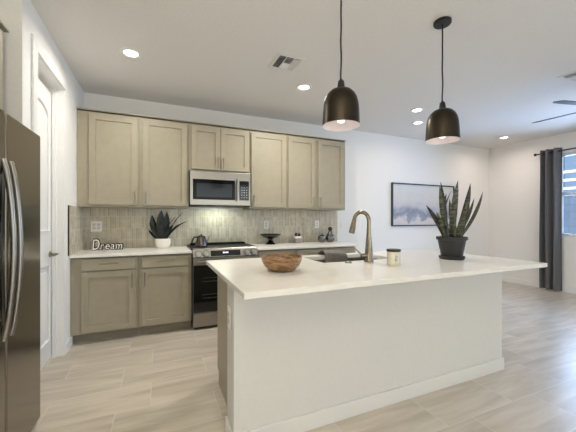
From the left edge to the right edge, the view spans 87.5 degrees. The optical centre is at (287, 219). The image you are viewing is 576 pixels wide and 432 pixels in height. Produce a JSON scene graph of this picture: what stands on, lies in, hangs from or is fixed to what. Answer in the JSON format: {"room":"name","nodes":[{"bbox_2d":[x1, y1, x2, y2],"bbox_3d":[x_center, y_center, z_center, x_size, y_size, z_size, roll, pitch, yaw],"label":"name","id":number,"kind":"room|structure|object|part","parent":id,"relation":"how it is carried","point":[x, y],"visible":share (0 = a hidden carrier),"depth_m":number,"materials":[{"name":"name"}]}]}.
{"room":"kitchen","nodes":[
{"label":"kitchen","id":0,"kind":"room"},
{"bbox_2d":[0,0,83,354],"bbox_3d":[-2.131,-0.117,2.727,0.140,2.773,1.755,0,0,-23],"label":"wall","id":1,"kind":"structure","parent":0,"point":[20,17],"depth_m":2.17,"materials":[{"name":"paint"}]},
{"bbox_2d":[31,33,65,357],"bbox_3d":[-1.987,-0.010,2.424,0.146,2.560,0.795,0,0,-23],"label":"trim","id":2,"kind":"structure","parent":1,"relation":"attached to","point":[39,70],"depth_m":2.77,"materials":[{"name":"white paint"}]},
{"bbox_2d":[38,78,58,369],"bbox_3d":[-2.021,0.051,2.456,0.103,2.413,0.694,0,0,-23],"label":"door","id":3,"kind":"structure","parent":1,"relation":"in","point":[44,95],"depth_m":2.60,"materials":[{"name":"white paint"}]},
{"bbox_3d":[-2.101,0.315,2.686,0.068,0.054,0.142,0,0,-23],"label":"handle","id":4,"kind":"part","parent":3,"relation":"part of","materials":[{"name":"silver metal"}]},
{"bbox_2d":[68,205,68,255],"bbox_3d":[-2.137,0.109,2.932,0.012,0.492,0.012,0,0,-23],"label":"trim","id":5,"kind":"structure","parent":1,"relation":"attached to","point":[68,205],"depth_m":2.93,"materials":[{"name":"brown metal"}]},
{"bbox_2d":[65,336,72,354],"bbox_3d":[-2.136,1.222,2.931,0.014,0.095,0.235,0,0,-23],"label":"baseboard","id":6,"kind":"structure","parent":1,"relation":"attached to","point":[69,343],"depth_m":2.90,"materials":[{"name":"white paint"}]},
{"bbox_2d":[69,205,84,255],"bbox_3d":[-2.274,0.109,3.245,0.008,0.492,0.671,0,0,-23],"label":"backsplash","id":7,"kind":"structure","parent":1,"relation":"attached to","point":[76,214],"depth_m":3.21,"materials":[{"name":"tile"}]},
{"bbox_2d":[84,92,488,255],"bbox_3d":[0.926,-0.117,5.082,7.619,2.773,0.150,0,0,-23],"label":"wall","id":8,"kind":"structure","parent":0,"point":[373,161],"depth_m":5.32,"materials":[{"name":"paint"}]},
{"bbox_2d":[91,221,101,231],"bbox_3d":[-2.292,0.085,3.599,0.115,0.125,0.008,0,0,-23],"label":"wall outlet","id":9,"kind":"object","parent":8,"relation":"attached to","point":[96,226],"visible":1,"depth_m":3.60,"materials":[{"name":"white plastic"}]},
{"bbox_2d":[76,107,188,208],"bbox_3d":[-1.804,-0.668,3.602,1.150,1.061,0.404,0,0,-23],"label":"upper cabinet","id":10,"kind":"object","parent":8,"relation":"attached to","point":[124,160],"visible":1,"depth_m":3.44,"materials":[{"name":"beige paint"}]},
{"bbox_3d":[-1.948,-0.658,3.370,0.481,0.993,0.021,0,0,-23],"label":"door","id":11,"kind":"part","parent":10,"relation":"part of","materials":[{"name":"beige paint"}]},
{"bbox_3d":[-1.749,-1.195,3.474,1.150,0.008,0.064,0,0,-23],"label":"moulding","id":12,"kind":"part","parent":10,"relation":"part of","materials":[{"name":"beige paint"}]},
{"bbox_3d":[-1.457,-0.658,3.581,0.485,0.993,0.021,0,0,-23],"label":"door","id":13,"kind":"part","parent":10,"relation":"part of","materials":[{"name":"beige paint"}]},
{"bbox_2d":[85,208,336,248],"bbox_3d":[-0.802,0.124,4.251,3.508,0.523,0.008,0,0,-23],"label":"backsplash","id":14,"kind":"structure","parent":8,"relation":"attached to","point":[130,227],"depth_m":4.13,"materials":[{"name":"tile"}]},
{"bbox_2d":[189,121,249,173],"bbox_3d":[-0.922,-0.900,3.983,0.768,0.597,0.404,0,0,-23],"label":"upper cabinet","id":15,"kind":"object","parent":8,"relation":"attached to","point":[212,147],"visible":0.94,"depth_m":3.82,"materials":[{"name":"beige paint"}]},
{"bbox_3d":[-1.025,-0.889,3.768,0.353,0.532,0.021,0,0,-23],"label":"door","id":16,"kind":"part","parent":15,"relation":"part of","materials":[{"name":"beige paint"}]},
{"bbox_2d":[189,170,249,207],"bbox_3d":[-0.909,-0.382,3.956,0.758,0.432,0.459,0,0,-23],"label":"microwave","id":17,"kind":"object","parent":15,"relation":"attached to","point":[206,188],"visible":0.93,"depth_m":3.78,"materials":[{"name":"grey metal"}]},
{"bbox_3d":[-0.646,-0.375,3.848,0.024,0.280,0.052,0,0,-23],"label":"handle","id":18,"kind":"part","parent":17,"relation":"part of","materials":[{"name":"metal"}]},
{"bbox_3d":[-0.568,-0.370,3.907,0.126,0.250,0.004,0,0,-23],"label":"control panel","id":19,"kind":"part","parent":17,"relation":"part of","materials":[{"name":"black glass"}]},
{"bbox_3d":[-0.867,-1.195,3.855,0.768,0.008,0.064,0,0,-23],"label":"moulding","id":20,"kind":"part","parent":15,"relation":"part of","materials":[{"name":"beige paint"}]},
{"bbox_3d":[-0.689,-0.889,3.913,0.367,0.532,0.021,0,0,-23],"label":"door","id":21,"kind":"part","parent":15,"relation":"part of","materials":[{"name":"beige paint"}]},
{"bbox_2d":[243,129,286,209],"bbox_3d":[-0.323,-0.668,4.241,0.533,1.061,0.404,0,0,-23],"label":"upper cabinet","id":22,"kind":"object","parent":8,"relation":"attached to","point":[267,149],"visible":0.99,"depth_m":4.09,"materials":[{"name":"beige paint"}]},
{"bbox_3d":[-0.268,-1.195,4.113,0.533,0.008,0.064,0,0,-23],"label":"moulding","id":23,"kind":"part","parent":22,"relation":"part of","materials":[{"name":"beige paint"}]},
{"bbox_2d":[264,221,268,228],"bbox_3d":[-0.321,0.080,4.449,0.075,0.118,0.008,0,0,-23],"label":"wall outlet","id":24,"kind":"object","parent":8,"relation":"attached to","point":[266,223],"visible":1,"depth_m":4.45,"materials":[{"name":"white plastic"}]},
{"bbox_2d":[286,133,345,210],"bbox_3d":[0.370,-0.668,4.540,0.972,1.061,0.404,0,0,-23],"label":"upper cabinet","id":25,"kind":"object","parent":8,"relation":"attached to","point":[315,166],"visible":0.98,"depth_m":4.36,"materials":[{"name":"beige paint"}]},
{"bbox_3d":[0.198,-0.658,4.295,0.427,0.993,0.021,0,0,-23],"label":"door","id":26,"kind":"part","parent":25,"relation":"part of","materials":[{"name":"beige paint"}]},
{"bbox_3d":[0.425,-1.195,4.412,0.972,0.008,0.064,0,0,-23],"label":"moulding","id":27,"kind":"part","parent":25,"relation":"part of","materials":[{"name":"beige paint"}]},
{"bbox_3d":[0.643,-0.658,4.487,0.441,0.993,0.021,0,0,-23],"label":"door","id":28,"kind":"part","parent":25,"relation":"part of","materials":[{"name":"beige paint"}]},
{"bbox_2d":[341,221,348,227],"bbox_3d":[0.947,0.092,5.004,0.165,0.118,0.008,0,0,-23],"label":"light switch","id":29,"kind":"object","parent":8,"relation":"attached to","point":[344,224],"visible":0.97,"depth_m":5.00,"materials":[{"name":"white plastic"}]},
{"bbox_2d":[391,182,454,225],"bbox_3d":[2.582,-0.268,5.694,1.585,0.785,0.034,0,0,-23],"label":"framed art","id":30,"kind":"object","parent":8,"relation":"attached to","point":[409,201],"visible":0.76,"depth_m":5.61,"materials":[{"name":"black"}]},
{"bbox_2d":[30,0,575,148],"bbox_3d":[2.107,-1.563,1.303,8.441,0.120,8.025,0,0,-23],"label":"ceiling","id":31,"kind":"structure","parent":0,"point":[503,60],"depth_m":2.78,"materials":[{"name":"paint"}]},
{"bbox_2d":[119,47,141,58],"bbox_3d":[-1.419,-1.499,2.720,0.184,0.008,0.184,0,0,-23],"label":"recessed light","id":32,"kind":"object","parent":31,"relation":"in","point":[132,53],"visible":1,"depth_m":2.71,"materials":[{"name":"white paint"}]},
{"bbox_2d":[268,52,305,72],"bbox_3d":[-0.015,-1.496,2.890,0.280,0.013,0.280,0,0,-23],"label":"ceiling vent","id":33,"kind":"object","parent":31,"relation":"in","point":[281,61],"visible":1,"depth_m":2.88,"materials":[{"name":"metal"}]},
{"bbox_2d":[296,83,311,90],"bbox_3d":[0.182,-1.499,3.418,0.184,0.008,0.184,0,0,-23],"label":"recessed light","id":34,"kind":"object","parent":31,"relation":"in","point":[302,87],"visible":1,"depth_m":3.42,"materials":[{"name":"white"}]},
{"bbox_2d":[322,0,359,130],"bbox_3d":[0.340,-1.050,1.928,0.240,0.904,0.240,0,0,-23],"label":"pendant light","id":35,"kind":"object","parent":31,"relation":"hanging from","point":[341,112],"visible":1,"depth_m":1.85,"materials":[{"name":"black metal"}]},
{"bbox_3d":[0.340,-0.717,1.928,0.240,0.238,0.240,0,0,-23],"label":"lamp shade","id":36,"kind":"part","parent":35,"relation":"part of","materials":[{"name":"brown metal"}]},
{"bbox_3d":[0.340,-1.186,1.928,0.014,0.585,0.014,0,0,-23],"label":"cord","id":37,"kind":"part","parent":35,"relation":"part of","materials":[{"name":"black plastic"}]},
{"bbox_2d":[410,108,423,112],"bbox_3d":[1.774,-1.499,4.138,0.184,0.008,0.184,0,0,-23],"label":"recessed light","id":38,"kind":"object","parent":31,"relation":"in","point":[415,110],"visible":1,"depth_m":4.14,"materials":[{"name":"white"}]},
{"bbox_2d":[412,121,423,124],"bbox_3d":[2.018,-1.499,4.673,0.184,0.008,0.184,0,0,-23],"label":"recessed light","id":39,"kind":"object","parent":31,"relation":"in","point":[415,122],"visible":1,"depth_m":4.66,"materials":[{"name":"white"}]},
{"bbox_2d":[425,16,460,144],"bbox_3d":[1.173,-1.050,2.287,0.240,0.904,0.240,0,0,-23],"label":"pendant light","id":40,"kind":"object","parent":31,"relation":"hanging from","point":[443,125],"visible":1,"depth_m":2.23,"materials":[{"name":"black metal"}]},
{"bbox_3d":[1.173,-1.186,2.287,0.014,0.585,0.014,0,0,-23],"label":"cord","id":41,"kind":"part","parent":40,"relation":"part of","materials":[{"name":"black plastic"}]},
{"bbox_3d":[1.173,-0.717,2.287,0.240,0.238,0.240,0,0,-23],"label":"lamp shade","id":42,"kind":"part","parent":40,"relation":"part of","materials":[{"name":"brown metal"}]},
{"bbox_2d":[533,100,575,122],"bbox_3d":[3.280,-1.310,3.161,1.214,0.384,1.192,0,0,-23],"label":"ceiling fan","id":43,"kind":"object","parent":31,"relation":"hanging from","point":[567,102],"visible":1,"depth_m":3.08,"materials":[{"name":"black"}]},
{"bbox_3d":[3.131,-1.180,3.455,0.132,0.036,0.530,0,0,-29],"label":"blade","id":44,"kind":"part","parent":43,"relation":"part of","materials":[{"name":"grey"}]},
{"bbox_3d":[2.951,-1.180,3.066,0.530,0.036,0.132,0,0,-11],"label":"blade","id":45,"kind":"part","parent":43,"relation":"part of","materials":[{"name":"grey"}]},
{"bbox_2d":[557,71,575,82],"bbox_3d":[3.034,-1.496,3.116,0.280,0.013,0.280,0,0,-23],"label":"ceiling vent","id":46,"kind":"object","parent":31,"relation":"in","point":[570,77],"visible":1,"depth_m":3.17,"materials":[{"name":"metal"}]},
{"bbox_2d":[31,281,575,431],"bbox_3d":[2.107,1.330,1.303,8.441,0.120,8.025,0,0,-23],"label":"floor","id":47,"kind":"structure","parent":0,"point":[163,381],"depth_m":2.25,"materials":[{"name":"beige wood"}]},
{"bbox_2d":[0,109,39,431],"bbox_3d":[-1.710,0.378,1.291,0.882,1.785,0.925,0,0,-23],"label":"refrigerator","id":48,"kind":"object","parent":47,"relation":"on","point":[19,145],"visible":1,"depth_m":1.55,"materials":[{"name":"grey metal"}]},
{"bbox_3d":[-1.289,0.355,1.218,0.062,1.740,0.458,0,0,-23],"label":"door","id":49,"kind":"part","parent":48,"relation":"part of","materials":[{"name":"metal"}]},
{"bbox_3d":[-1.319,0.142,1.421,0.063,0.860,0.024,0,0,-23],"label":"handle","id":50,"kind":"part","parent":48,"relation":"part of","materials":[{"name":"metal"}]},
{"bbox_3d":[-1.349,0.142,1.490,0.063,0.860,0.024,0,0,-23],"label":"handle","id":51,"kind":"part","parent":48,"relation":"part of","materials":[{"name":"metal"}]},
{"bbox_2d":[71,255,138,342],"bbox_3d":[-2.002,0.829,3.378,0.610,0.883,0.658,0,0,-23],"label":"base cabinet","id":52,"kind":"object","parent":47,"relation":"on","point":[104,290],"visible":0.93,"depth_m":3.12,"materials":[{"name":"beige paint"}]},
{"bbox_3d":[-1.859,0.466,3.130,0.490,0.119,0.021,0,0,-23],"label":"drawer","id":53,"kind":"part","parent":52,"relation":"part of","materials":[{"name":"beige paint"}]},
{"bbox_3d":[-1.859,0.845,3.130,0.490,0.615,0.021,0,0,-23],"label":"door","id":54,"kind":"part","parent":52,"relation":"part of","materials":[{"name":"beige paint"}]},
{"bbox_2d":[69,246,191,257],"bbox_3d":[-1.750,0.371,3.490,1.164,0.030,0.636,0,0,-23],"label":"countertop","id":55,"kind":"structure","parent":52,"relation":"on","point":[86,253],"depth_m":3.33,"materials":[{"name":"white stone"}]},
{"bbox_2d":[92,238,122,249],"bbox_3d":[-2.101,0.289,3.512,0.316,0.134,0.032,0,0,-23],"label":"word sign","id":56,"kind":"object","parent":55,"relation":"on","point":[108,246],"visible":0.99,"depth_m":3.50,"materials":[{"name":"white"}]},
{"bbox_2d":[149,210,187,247],"bbox_3d":[-1.495,0.121,3.777,0.466,0.470,0.184,0,0,-23],"label":"potted plant","id":57,"kind":"object","parent":55,"relation":"on","point":[160,229],"visible":1,"depth_m":3.71,"materials":[{"name":"green plant"}]},
{"bbox_3d":[-1.557,0.297,3.750,0.184,0.118,0.184,0,0,-23],"label":"pot","id":58,"kind":"part","parent":57,"relation":"part of","materials":[{"name":"white ceramic"}]},
{"bbox_3d":[-1.652,0.645,3.189,0.014,0.154,0.034,0,0,-23],"label":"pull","id":59,"kind":"part","parent":52,"relation":"part of","materials":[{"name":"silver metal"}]},
{"bbox_2d":[139,253,190,333],"bbox_3d":[-1.470,0.829,3.607,0.545,0.883,0.658,0,0,-23],"label":"base cabinet","id":60,"kind":"object","parent":47,"relation":"on","point":[164,279],"visible":0.94,"depth_m":3.35,"materials":[{"name":"beige paint"}]},
{"bbox_3d":[-1.360,0.466,3.345,0.483,0.119,0.021,0,0,-23],"label":"drawer","id":61,"kind":"part","parent":60,"relation":"part of","materials":[{"name":"beige paint"}]},
{"bbox_3d":[-1.360,0.845,3.345,0.483,0.615,0.021,0,0,-23],"label":"door","id":62,"kind":"part","parent":60,"relation":"part of","materials":[{"name":"beige paint"}]},
{"bbox_2d":[187,241,257,328],"bbox_3d":[-0.843,0.793,3.833,0.794,0.954,0.703,0,0,-23],"label":"range","id":63,"kind":"object","parent":47,"relation":"on","point":[204,281],"visible":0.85,"depth_m":3.49,"materials":[{"name":"grey metal"}]},
{"bbox_3d":[-1.015,0.397,3.416,0.068,0.069,0.046,0,0,-23],"label":"knob","id":64,"kind":"part","parent":63,"relation":"part of","materials":[{"name":"metal"}]},
{"bbox_2d":[191,234,210,245],"bbox_3d":[-1.099,0.261,3.806,0.204,0.151,0.148,0,0,12],"label":"kettle","id":65,"kind":"object","parent":63,"relation":"on","point":[201,240],"visible":0.98,"depth_m":3.76,"materials":[{"name":"grey metal"}]},
{"bbox_3d":[-0.736,1.157,3.585,0.754,0.157,0.032,0,0,-23],"label":"drawer","id":66,"kind":"part","parent":63,"relation":"part of","materials":[{"name":"metal"}]},
{"bbox_3d":[-0.728,0.798,3.566,0.750,0.540,0.003,0,0,-23],"label":"door glass","id":67,"kind":"part","parent":63,"relation":"part of","materials":[{"name":"black glass"}]},
{"bbox_3d":[-0.937,0.397,3.450,0.068,0.069,0.046,0,0,-23],"label":"knob","id":68,"kind":"part","parent":63,"relation":"part of","materials":[{"name":"metal"}]},
{"bbox_3d":[-0.952,0.327,4.111,0.722,0.022,0.104,0,0,-23],"label":"trim","id":69,"kind":"part","parent":63,"relation":"part of","materials":[{"name":"black"}]},
{"bbox_2d":[187,243,253,249],"bbox_3d":[-0.864,0.346,3.880,0.794,0.017,0.600,0,0,-23],"label":"cooktop","id":70,"kind":"object","parent":63,"relation":"in","point":[192,246],"depth_m":3.89,"materials":[{"name":"grey glass"}]},
{"bbox_3d":[-0.736,0.760,3.584,0.754,0.624,0.034,0,0,-23],"label":"oven door","id":71,"kind":"part","parent":63,"relation":"part of","materials":[{"name":"glass"}]},
{"bbox_3d":[-0.733,0.386,3.578,0.762,0.099,0.056,0,0,-23],"label":"control panel","id":72,"kind":"part","parent":63,"relation":"part of","materials":[{"name":"metal"}]},
{"bbox_2d":[256,249,294,257],"bbox_3d":[-0.257,0.829,4.130,0.530,0.883,0.658,0,0,-23],"label":"base cabinet","id":73,"kind":"object","parent":47,"relation":"on","point":[290,251],"visible":0.09,"depth_m":3.85,"materials":[{"name":"beige paint"}]},
{"bbox_2d":[250,241,357,249],"bbox_3d":[0.192,0.371,4.328,1.521,0.030,0.636,0,0,-23],"label":"countertop","id":74,"kind":"structure","parent":73,"relation":"on","point":[264,246],"depth_m":4.15,"materials":[{"name":"white stone"}]},
{"bbox_2d":[260,233,280,244],"bbox_3d":[-0.250,0.283,4.313,0.304,0.146,0.304,0,0,-23],"label":"pedestal bowl","id":75,"kind":"object","parent":74,"relation":"on","point":[270,236],"visible":0.98,"depth_m":4.24,"materials":[{"name":"black metal"}]},
{"bbox_2d":[294,233,300,242],"bbox_3d":[0.143,0.278,4.505,0.096,0.155,0.080,0,0,-23],"label":"caddy","id":76,"kind":"object","parent":74,"relation":"on","point":[297,238],"visible":1,"depth_m":4.47,"materials":[{"name":"ceramic"}]},
{"bbox_2d":[318,233,325,241],"bbox_3d":[0.524,0.284,4.658,0.128,0.144,0.128,0,0,-23],"label":"apple ornament","id":77,"kind":"object","parent":74,"relation":"on","point":[321,238],"visible":0.94,"depth_m":4.61,"materials":[{"name":"silver metal"}]},
{"bbox_2d":[326,227,334,241],"bbox_3d":[0.658,0.236,4.694,0.142,0.240,0.142,0,0,-23],"label":"pear ornament","id":78,"kind":"object","parent":74,"relation":"on","point":[330,237],"visible":0.91,"depth_m":4.65,"materials":[{"name":"silver metal"}]},
{"bbox_2d":[295,247,327,255],"bbox_3d":[0.217,0.829,4.334,0.498,0.883,0.658,0,0,-23],"label":"base cabinet","id":79,"kind":"object","parent":47,"relation":"on","point":[304,251],"visible":0.15,"depth_m":4.04,"materials":[{"name":"beige paint"}]},
{"bbox_2d":[327,246,354,252],"bbox_3d":[0.661,0.829,4.526,0.465,0.883,0.658,0,0,-23],"label":"base cabinet","id":80,"kind":"object","parent":47,"relation":"on","point":[350,249],"visible":0.08,"depth_m":4.27,"materials":[{"name":"beige paint"}]},
{"bbox_2d":[218,272,503,431],"bbox_3d":[0.601,0.816,2.460,2.321,0.908,0.820,0,0,-23],"label":"kitchen island","id":81,"kind":"object","parent":47,"relation":"on","point":[304,362],"visible":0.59,"depth_m":1.96,"materials":[{"name":"paint"}]},
{"bbox_2d":[227,306,230,329],"bbox_3d":[-0.340,0.565,1.732,0.008,0.120,0.070,0,0,-23],"label":"wall outlet","id":82,"kind":"object","parent":81,"relation":"attached to","point":[228,307],"visible":1,"depth_m":1.72,"materials":[{"name":"white plastic"}]},
{"bbox_3d":[0.728,1.220,2.166,2.321,0.100,0.179,0,0,-23],"label":"baseboard","id":83,"kind":"part","parent":81,"relation":"part of","materials":[{"name":"white paint"}]},
{"bbox_2d":[206,249,546,299],"bbox_3d":[0.653,0.345,2.341,2.348,0.031,1.158,0,0,-23],"label":"island countertop","id":84,"kind":"structure","parent":81,"relation":"on","point":[249,277],"depth_m":1.90,"materials":[{"name":"white stone"}]},
{"bbox_2d":[261,253,301,271],"bbox_3d":[-0.040,0.282,1.937,0.264,0.096,0.264,0,0,-23],"label":"wooden bowl","id":85,"kind":"object","parent":84,"relation":"on","point":[279,262],"visible":1,"depth_m":1.85,"materials":[{"name":"brown wood"}]},
{"bbox_2d":[318,250,347,262],"bbox_3d":[0.415,0.374,2.807,0.235,0.192,0.156,0,0,-23],"label":"dish towel","id":86,"kind":"object","parent":84,"relation":"on","point":[330,255],"visible":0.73,"depth_m":2.75,"materials":[{"name":"grey fabric"}]},
{"bbox_2d":[315,257,375,262],"bbox_3d":[0.512,0.466,2.589,0.714,0.208,0.404,0,0,-23],"label":"sink","id":87,"kind":"object","parent":84,"relation":"in","point":[354,258],"visible":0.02,"depth_m":2.84,"materials":[{"name":"metal"}]},
{"bbox_2d":[349,210,373,261],"bbox_3d":[0.584,0.128,2.409,0.157,0.403,0.202,0,0,-4],"label":"faucet","id":88,"kind":"object","parent":84,"relation":"on","point":[368,255],"visible":1,"depth_m":2.33,"materials":[{"name":"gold metal"}]},
{"bbox_3d":[0.562,0.259,2.331,0.102,0.076,0.034,0,0,-8],"label":"handle","id":89,"kind":"part","parent":88,"relation":"part of","materials":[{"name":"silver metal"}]},
{"bbox_3d":[0.587,0.004,2.404,0.031,0.153,0.175,0,0,-38],"label":"spout","id":90,"kind":"part","parent":88,"relation":"part of","materials":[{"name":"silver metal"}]},
{"bbox_2d":[386,248,400,265],"bbox_3d":[0.763,0.272,2.175,0.100,0.115,0.100,0,0,-23],"label":"candle jar","id":91,"kind":"object","parent":84,"relation":"on","point":[393,255],"visible":1,"depth_m":2.14,"materials":[{"name":"beige glass"}]},
{"bbox_3d":[0.763,0.223,2.175,0.100,0.016,0.100,0,0,-23],"label":"lid","id":92,"kind":"part","parent":91,"relation":"part of","materials":[{"name":"black"}]},
{"bbox_2d":[426,181,482,259],"bbox_3d":[1.377,0.002,2.516,0.423,0.655,0.236,0,0,-23],"label":"snake plant","id":93,"kind":"object","parent":84,"relation":"on","point":[452,242],"visible":0.99,"depth_m":2.48,"materials":[{"name":"green plant"}]},
{"bbox_3d":[1.366,0.230,2.511,0.236,0.174,0.236,0,0,-23],"label":"pot","id":94,"kind":"part","parent":93,"relation":"part of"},
{"bbox_2d":[489,131,575,287],"bbox_3d":[5.914,-0.117,2.944,0.150,2.773,7.725,0,0,-23],"label":"wall","id":95,"kind":"structure","parent":0,"point":[514,169],"depth_m":5.88,"materials":[{"name":"paint"}]},
{"bbox_2d":[502,276,575,293],"bbox_3d":[5.842,1.222,2.904,0.014,0.095,7.709,0,0,-23],"label":"baseboard","id":96,"kind":"structure","parent":95,"relation":"attached to","point":[506,279],"depth_m":5.75,"materials":[{"name":"white paint"}]},
{"bbox_2d":[534,147,575,155],"bbox_3d":[5.093,-1.195,4.509,0.117,0.054,2.434,0,0,-23],"label":"curtain rod","id":97,"kind":"object","parent":95,"relation":"attached to","point":[575,147],"visible":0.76,"depth_m":5.24,"materials":[{"name":"black metal"}]},
{"bbox_2d":[539,148,561,290],"bbox_3d":[4.688,-0.002,5.374,0.120,2.507,0.309,0,0,-23],"label":"curtain","id":98,"kind":"object","parent":97,"relation":"hanging from","point":[550,215],"visible":0.98,"depth_m":5.38,"materials":[{"name":"grey fabric"}]},
{"bbox_2d":[562,152,575,236],"bbox_3d":[5.219,-0.430,4.580,0.070,1.460,1.780,0,0,-23],"label":"window","id":99,"kind":"structure","parent":95,"relation":"in","point":[571,153],"depth_m":5.30,"materials":[{"name":"white plastic"}]},
{"bbox_3d":[5.219,-0.083,4.580,0.006,0.675,1.690,0,0,-23],"label":"pane","id":100,"kind":"part","parent":99,"relation":"part of","materials":[{"name":"glass"}]},
{"bbox_3d":[5.217,-0.443,4.579,0.055,0.045,1.690,0,0,-23],"label":"meeting rail","id":101,"kind":"part","parent":99,"relation":"part of","materials":[{"name":"white plastic"}]},
{"bbox_3d":[-1.380,-0.117,-1.080,0.150,2.773,6.110,0,0,-23],"label":"wall","id":102,"kind":"structure","parent":0,"visible":0},
{"bbox_2d":[0,20,8,110],"bbox_3d":[-1.911,-0.894,1.290,0.748,0.609,1.042,0,0,-23],"label":"upper cabinet","id":103,"kind":"object","parent":102,"relation":"attached to","point":[3,28],"visible":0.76,"depth_m":1.85,"materials":[{"name":"beige paint"}]},
{"bbox_3d":[-1.676,-0.885,1.643,0.020,0.540,0.475,0,0,-23],"label":"door","id":104,"kind":"part","parent":103,"relation":"part of","materials":[{"name":"beige paint"}]},
{"bbox_3d":[-1.581,-1.192,1.432,0.030,0.012,1.042,0,0,-23],"label":"moulding","id":105,"kind":"part","parent":103,"relation":"part of","materials":[{"name":"beige paint"}]},
{"label":"outside","id":106,"kind":"structure","parent":0,"visible":0},
{"bbox_3d":[14.467,1.480,12.770,23.319,0.180,40.000,0,0,-23],"label":"ground","id":107,"kind":"structure","parent":106,"visible":0},
{"bbox_2d":[563,195,575,233],"bbox_3d":[7.755,0.355,8.788,0.200,2.070,18.000,0,0,-23],"label":"wall","id":108,"kind":"structure","parent":107,"relation":"on","point":[569,202],"depth_m":8.37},
{"bbox_2d":[563,155,575,192],"bbox_3d":[10.968,-2.670,13.712,3.600,8.120,10.300,0,0,-23],"label":"house","id":109,"kind":"structure","parent":107,"relation":"on","point":[569,162],"depth_m":11.16,"materials":[{"name":"blue"}]},
{"bbox_2d":[563,170,575,189],"bbox_3d":[7.980,-0.145,8.885,0.130,3.070,8.000,0,0,-23],"label":"railing","id":110,"kind":"object","parent":107,"relation":"on","point":[568,171],"visible":0.02,"depth_m":8.59,"materials":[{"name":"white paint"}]},
{"bbox_3d":[7.943,-1.365,8.869,0.050,0.070,8.000,0,0,-23],"label":"rail","id":111,"kind":"part","parent":110,"relation":"part of","materials":[{"name":"white paint"}]},
{"bbox_3d":[7.943,-1.125,8.869,0.050,0.070,8.000,0,0,-23],"label":"rail","id":112,"kind":"part","parent":110,"relation":"part of","materials":[{"name":"white paint"}]},
{"bbox_3d":[7.943,-0.885,8.869,0.050,0.070,8.000,0,0,-23],"label":"rail","id":113,"kind":"part","parent":110,"relation":"part of","materials":[{"name":"white paint"}]}
]}

